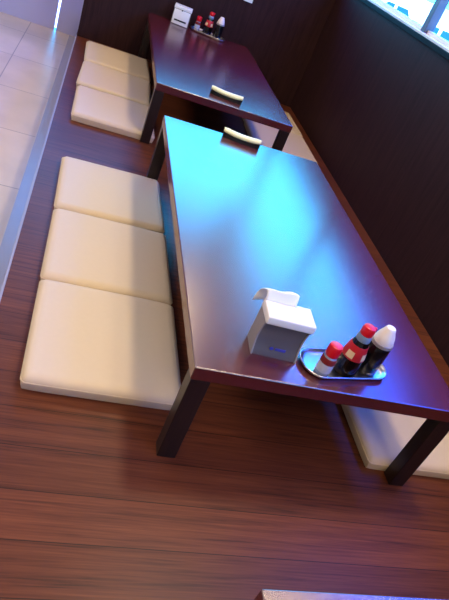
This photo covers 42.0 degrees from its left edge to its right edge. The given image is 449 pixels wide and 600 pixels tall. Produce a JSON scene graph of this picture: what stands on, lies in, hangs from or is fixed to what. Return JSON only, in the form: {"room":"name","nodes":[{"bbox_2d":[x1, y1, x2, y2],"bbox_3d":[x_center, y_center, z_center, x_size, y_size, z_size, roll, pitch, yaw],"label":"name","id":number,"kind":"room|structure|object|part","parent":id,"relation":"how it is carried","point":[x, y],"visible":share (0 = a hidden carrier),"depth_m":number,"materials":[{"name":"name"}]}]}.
{"room":"japanese restaurant","nodes":[
{"label":"japanese restaurant","id":0,"kind":"room"},
{"bbox_2d":[0,12,73,245],"bbox_3d":[-3.177,-0.442,1.462,5.014,0.100,8.020,12,35,-18],"label":"floor tile","id":1,"kind":"structure","parent":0,"point":[31,54],"depth_m":3.90,"materials":[{"name":"beige tile"}]},
{"bbox_2d":[0,34,76,300],"bbox_3d":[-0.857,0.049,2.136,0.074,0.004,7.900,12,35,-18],"label":"trim","id":2,"kind":"structure","parent":1,"relation":"on","point":[11,231],"depth_m":3.03,"materials":[{"name":"grey metal"}]},
{"bbox_2d":[77,0,334,106],"bbox_3d":[-0.113,-2.226,4.455,1.797,1.000,0.080,12,35,-18],"label":"wall","id":3,"kind":"structure","parent":0,"point":[282,37],"depth_m":4.51,"materials":[{"name":"brown wood"}]},
{"bbox_2d":[0,36,448,599],"bbox_3d":[0.070,0.125,2.343,1.797,0.200,7.900,12,35,-18],"label":"floor","id":4,"kind":"structure","parent":0,"point":[261,490],"depth_m":1.57,"materials":[{"name":"brown wood"}]},
{"bbox_2d":[20,280,180,409],"bbox_3d":[-0.369,0.126,1.832,0.463,0.049,0.479,12,35,-18],"label":"floor cushion","id":5,"kind":"object","parent":4,"relation":"on","point":[83,342],"visible":0.94,"depth_m":1.77,"materials":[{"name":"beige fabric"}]},
{"bbox_2d":[40,209,172,305],"bbox_3d":[-0.433,-0.168,2.209,0.463,0.049,0.479,12,35,-18],"label":"floor cushion","id":6,"kind":"object","parent":4,"relation":"on","point":[83,250],"visible":0.94,"depth_m":2.15,"materials":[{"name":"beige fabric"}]},
{"bbox_2d":[54,156,164,233],"bbox_3d":[-0.502,-0.468,2.591,0.463,0.049,0.479,11,35,-19],"label":"floor cushion","id":7,"kind":"object","parent":4,"relation":"on","point":[83,187],"visible":0.94,"depth_m":2.53,"materials":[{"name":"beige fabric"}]},
{"bbox_2d":[71,85,154,142],"bbox_3d":[-0.637,-1.083,3.379,0.463,0.049,0.479,12,35,-18],"label":"floor cushion","id":8,"kind":"object","parent":4,"relation":"on","point":[92,107],"visible":0.83,"depth_m":3.29,"materials":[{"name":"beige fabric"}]},
{"bbox_2d":[76,61,150,105],"bbox_3d":[-0.703,-1.393,3.778,0.463,0.049,0.479,13,34,-16],"label":"floor cushion","id":9,"kind":"object","parent":4,"relation":"on","point":[91,75],"visible":0.92,"depth_m":3.72,"materials":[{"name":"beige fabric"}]},
{"bbox_2d":[84,41,150,81],"bbox_3d":[-0.763,-1.700,4.175,0.463,0.049,0.479,11,35,-19],"label":"floor cushion","id":10,"kind":"object","parent":4,"relation":"on","point":[109,57],"visible":0.89,"depth_m":4.12,"materials":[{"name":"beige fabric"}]},
{"bbox_2d":[138,12,292,150],"bbox_3d":[-0.144,-1.426,3.910,0.796,0.340,1.645,12,35,-18],"label":"table","id":11,"kind":"object","parent":4,"relation":"on","point":[186,63],"visible":0.9,"depth_m":3.54,"materials":[{"name":"paint"}]},
{"bbox_3d":[-0.595,-1.969,4.434,0.053,0.298,0.046,12,35,-18],"label":"leg","id":12,"kind":"part","parent":11,"relation":"part of","materials":[{"name":"brown wood"}]},
{"bbox_3d":[-0.396,-0.999,3.183,0.053,0.298,0.046,12,35,-18],"label":"leg","id":13,"kind":"part","parent":11,"relation":"part of","materials":[{"name":"brown wood"}]},
{"bbox_2d":[171,2,192,28],"bbox_3d":[-0.317,-2.104,4.329,0.132,0.130,0.084,17,33,-11],"label":"napkin dispenser","id":14,"kind":"object","parent":11,"relation":"on","point":[181,15],"visible":1,"depth_m":4.29,"materials":[{"name":"beige plastic"}]},
{"bbox_3d":[-0.321,-2.074,4.303,0.120,0.100,0.004,17,33,-11],"label":"plate","id":15,"kind":"part","parent":14,"relation":"part of","materials":[{"name":"white plastic"}]},
{"bbox_3d":[-0.298,-2.146,4.301,0.132,0.024,0.081,17,33,-11],"label":"lid","id":16,"kind":"part","parent":14,"relation":"part of","materials":[{"name":"white plastic"}]},
{"bbox_2d":[190,26,224,41],"bbox_3d":[-0.127,-2.009,4.419,0.276,0.015,0.114,20,33,-6],"label":"tray","id":17,"kind":"object","parent":11,"relation":"on","point":[221,39],"visible":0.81,"depth_m":4.38,"materials":[{"name":"silver metal"}]},
{"bbox_2d":[194,16,201,30],"bbox_3d":[-0.198,-2.074,4.386,0.042,0.100,0.042,12,35,-18],"label":"bottle","id":18,"kind":"object","parent":17,"relation":"on","point":[199,18],"visible":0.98,"depth_m":4.37,"materials":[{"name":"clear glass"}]},
{"bbox_2d":[202,12,215,34],"bbox_3d":[-0.112,-2.074,4.383,0.069,0.160,0.069,12,35,-18],"label":"sauce bottle","id":19,"kind":"object","parent":17,"relation":"on","point":[207,29],"visible":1,"depth_m":4.37,"materials":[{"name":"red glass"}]},
{"bbox_3d":[-0.120,-2.056,4.395,0.069,0.115,0.069,12,35,-18],"label":"glass","id":20,"kind":"part","parent":19,"relation":"part of","materials":[{"name":"black glass"}]},
{"bbox_2d":[212,17,224,38],"bbox_3d":[-0.039,-2.043,4.391,0.063,0.154,0.063,12,35,-18],"label":"sauce bottle","id":21,"kind":"object","parent":17,"relation":"on","point":[220,24],"visible":0.98,"depth_m":4.37,"materials":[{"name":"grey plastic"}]},
{"bbox_2d":[210,85,243,104],"bbox_3d":[0.013,-1.137,3.244,0.184,0.042,0.037,18,33,-9],"label":"bar","id":22,"kind":"object","parent":11,"relation":"on","point":[216,91],"visible":1,"depth_m":3.23,"materials":[{"name":"paint"}]},
{"bbox_3d":[0.293,-0.851,3.407,0.053,0.298,0.046,12,35,-18],"label":"leg","id":23,"kind":"part","parent":11,"relation":"part of","materials":[{"name":"brown wood"}]},
{"bbox_2d":[242,111,302,136],"bbox_3d":[0.329,-1.377,4.408,0.463,0.049,0.479,12,35,-18],"label":"floor cushion","id":24,"kind":"object","parent":4,"relation":"on","point":[295,130],"visible":0.23,"depth_m":4.37,"materials":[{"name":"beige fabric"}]},
{"bbox_2d":[244,119,317,163],"bbox_3d":[0.382,-1.084,4.025,0.463,0.049,0.479,12,35,-17],"label":"floor cushion","id":25,"kind":"object","parent":4,"relation":"on","point":[295,144],"visible":0.67,"depth_m":3.99,"materials":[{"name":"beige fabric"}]},
{"bbox_2d":[146,115,448,485],"bbox_3d":[0.139,-0.136,2.257,0.796,0.340,1.667,12,35,-18],"label":"table","id":26,"kind":"object","parent":4,"relation":"on","point":[247,220],"visible":0.94,"depth_m":1.88,"materials":[{"name":"paint"}]},
{"bbox_3d":[-0.313,-0.686,2.790,0.053,0.298,0.046,12,35,-18],"label":"leg","id":27,"kind":"part","parent":26,"relation":"part of","materials":[{"name":"brown wood"}]},
{"bbox_3d":[-0.111,0.297,1.522,0.053,0.298,0.046,12,35,-18],"label":"leg","id":28,"kind":"part","parent":26,"relation":"part of","materials":[{"name":"brown wood"}]},
{"bbox_2d":[222,127,261,149],"bbox_3d":[0.083,-0.761,2.756,0.184,0.042,0.037,17,33,-10],"label":"bar","id":29,"kind":"object","parent":26,"relation":"on","point":[230,134],"visible":1,"depth_m":2.74,"materials":[{"name":"paint"}]},
{"bbox_2d":[247,298,315,363],"bbox_3d":[0.146,0.081,1.518,0.132,0.130,0.084,14,34,-15],"label":"napkin dispenser","id":30,"kind":"object","parent":26,"relation":"on","point":[278,331],"visible":1,"depth_m":1.50,"materials":[{"name":"beige plastic"}]},
{"bbox_3d":[0.083,0.076,1.509,0.004,0.106,0.074,14,34,-15],"label":"panel","id":31,"kind":"part","parent":30,"relation":"part of","materials":[{"name":"grey plastic"}]},
{"bbox_2d":[252,288,299,307],"bbox_3d":[0.134,-0.004,1.525,0.098,0.078,0.062,14,34,-15],"label":"paper napkin","id":32,"kind":"object","parent":30,"relation":"on","point":[291,299],"visible":0.99,"depth_m":1.50,"materials":[{"name":"white paper"}]},
{"bbox_3d":[0.164,0.041,1.488,0.132,0.024,0.081,14,34,-15],"label":"lid","id":33,"kind":"part","parent":30,"relation":"part of","materials":[{"name":"white plastic"}]},
{"bbox_3d":[0.200,0.105,1.541,0.004,0.106,0.074,14,34,-15],"label":"panel","id":34,"kind":"part","parent":30,"relation":"part of","materials":[{"name":"grey plastic"}]},
{"bbox_2d":[299,348,386,379],"bbox_3d":[0.325,0.178,1.601,0.276,0.015,0.114,5,37,-27],"label":"tray","id":35,"kind":"object","parent":26,"relation":"on","point":[309,357],"visible":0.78,"depth_m":1.58,"materials":[{"name":"silver metal"}]},
{"bbox_2d":[314,341,342,376],"bbox_3d":[0.271,0.153,1.519,0.042,0.100,0.042,12,35,-18],"label":"bottle","id":36,"kind":"object","parent":35,"relation":"on","point":[325,364],"visible":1,"depth_m":1.50,"materials":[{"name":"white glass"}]},
{"bbox_3d":[0.266,0.165,1.528,0.041,0.068,0.041,12,35,-18],"label":"glass","id":37,"kind":"part","parent":36,"relation":"part of","materials":[{"name":"glass"}]},
{"bbox_2d":[333,323,377,377],"bbox_3d":[0.350,0.129,1.548,0.069,0.160,0.069,12,35,-18],"label":"sauce bottle","id":38,"kind":"object","parent":35,"relation":"on","point":[353,354],"visible":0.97,"depth_m":1.53,"materials":[{"name":"black glass"}]},
{"bbox_3d":[0.342,0.146,1.560,0.069,0.115,0.069,12,35,-18],"label":"glass","id":39,"kind":"part","parent":38,"relation":"part of","materials":[{"name":"black glass"}]},
{"bbox_2d":[358,325,395,375],"bbox_3d":[0.417,0.133,1.591,0.063,0.154,0.063,12,35,-18],"label":"sauce bottle","id":40,"kind":"object","parent":35,"relation":"on","point":[381,344],"visible":0.91,"depth_m":1.56,"materials":[{"name":"dark glass"},{"name":"white plastic"}]},
{"bbox_3d":[0.577,0.446,1.746,0.053,0.298,0.046,12,35,-18],"label":"leg","id":41,"kind":"part","parent":26,"relation":"part of","materials":[{"name":"brown wood"}]},
{"bbox_2d":[254,589,448,599],"bbox_3d":[0.479,1.203,0.570,0.796,0.340,1.645,12,35,-18],"label":"table","id":42,"kind":"object","parent":4,"relation":"on","point":[264,594],"visible":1,"depth_m":1.03,"materials":[{"name":"paint"}]},
{"bbox_2d":[341,404,448,478],"bbox_3d":[0.627,0.409,2.061,0.463,0.049,0.479,12,35,-18],"label":"floor cushion","id":43,"kind":"object","parent":4,"relation":"on","point":[379,437],"visible":0.34,"depth_m":1.91,"materials":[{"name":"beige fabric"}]},
{"bbox_2d":[290,0,448,366],"bbox_3d":[0.773,0.704,2.904,0.085,3.185,7.900,12,35,-18],"label":"wall","id":44,"kind":"structure","parent":0,"point":[371,98],"depth_m":3.32,"materials":[{"name":"brown wood"}]},
{"bbox_2d":[360,0,448,59],"bbox_3d":[1.270,-0.521,2.034,0.010,0.028,7.900,12,35,-18],"label":"trim","id":45,"kind":"structure","parent":44,"relation":"attached to","point":[436,48],"depth_m":3.34,"materials":[{"name":"brown wood"}]},
{"bbox_2d":[368,0,448,52],"bbox_3d":[1.514,-0.926,1.758,0.097,1.065,7.900,12,35,-18],"label":"window","id":46,"kind":"structure","parent":44,"relation":"in","point":[427,29],"depth_m":3.25,"materials":[{"name":"glass"}]},
{"bbox_3d":[-3.208,-4.470,3.371,4.700,1.500,0.120,12,35,-18],"label":"wall","id":47,"kind":"structure","parent":0,"visible":0},
{"bbox_2d":[0,0,83,36],"bbox_3d":[-2.345,-3.752,4.053,6.811,2.750,0.060,12,35,-18],"label":"window","id":48,"kind":"structure","parent":47,"relation":"in","point":[40,12],"depth_m":5.11,"materials":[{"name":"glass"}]},
{"bbox_3d":[-3.540,-3.378,4.152,4.796,1.250,0.040,12,35,-18],"label":"panel","id":49,"kind":"part","parent":48,"relation":"part of","materials":[{"name":"white glass"}]},
{"bbox_3d":[-0.360,-2.692,5.191,1.997,1.250,0.040,12,35,-18],"label":"panel","id":50,"kind":"part","parent":48,"relation":"part of","materials":[{"name":"white glass"}]},
{"label":"outside","id":51,"kind":"structure","parent":0,"visible":0},
{"bbox_2d":[55,0,448,29],"bbox_3d":[9.241,-13.036,30.906,150.000,0.200,180.000,12,35,-18],"label":"ground","id":52,"kind":"structure","parent":51,"point":[421,9],"depth_m":74.62,"materials":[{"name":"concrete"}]},
{"bbox_2d":[384,0,419,23],"bbox_3d":[11.501,-19.584,40.100,4.264,1.460,1.752,27,33,5],"label":"parked car","id":53,"kind":"object","parent":52,"relation":"on","point":[405,10],"visible":0.12,"depth_m":39.23,"materials":[{"name":"white paint"}]},
{"bbox_2d":[434,25,448,40],"bbox_3d":[12.946,-16.019,35.953,4.264,1.460,1.752,27,33,5],"label":"parked car","id":54,"kind":"object","parent":52,"relation":"on","point":[443,32],"visible":0.02,"depth_m":35.09,"materials":[{"name":"white paint"}]}
]}

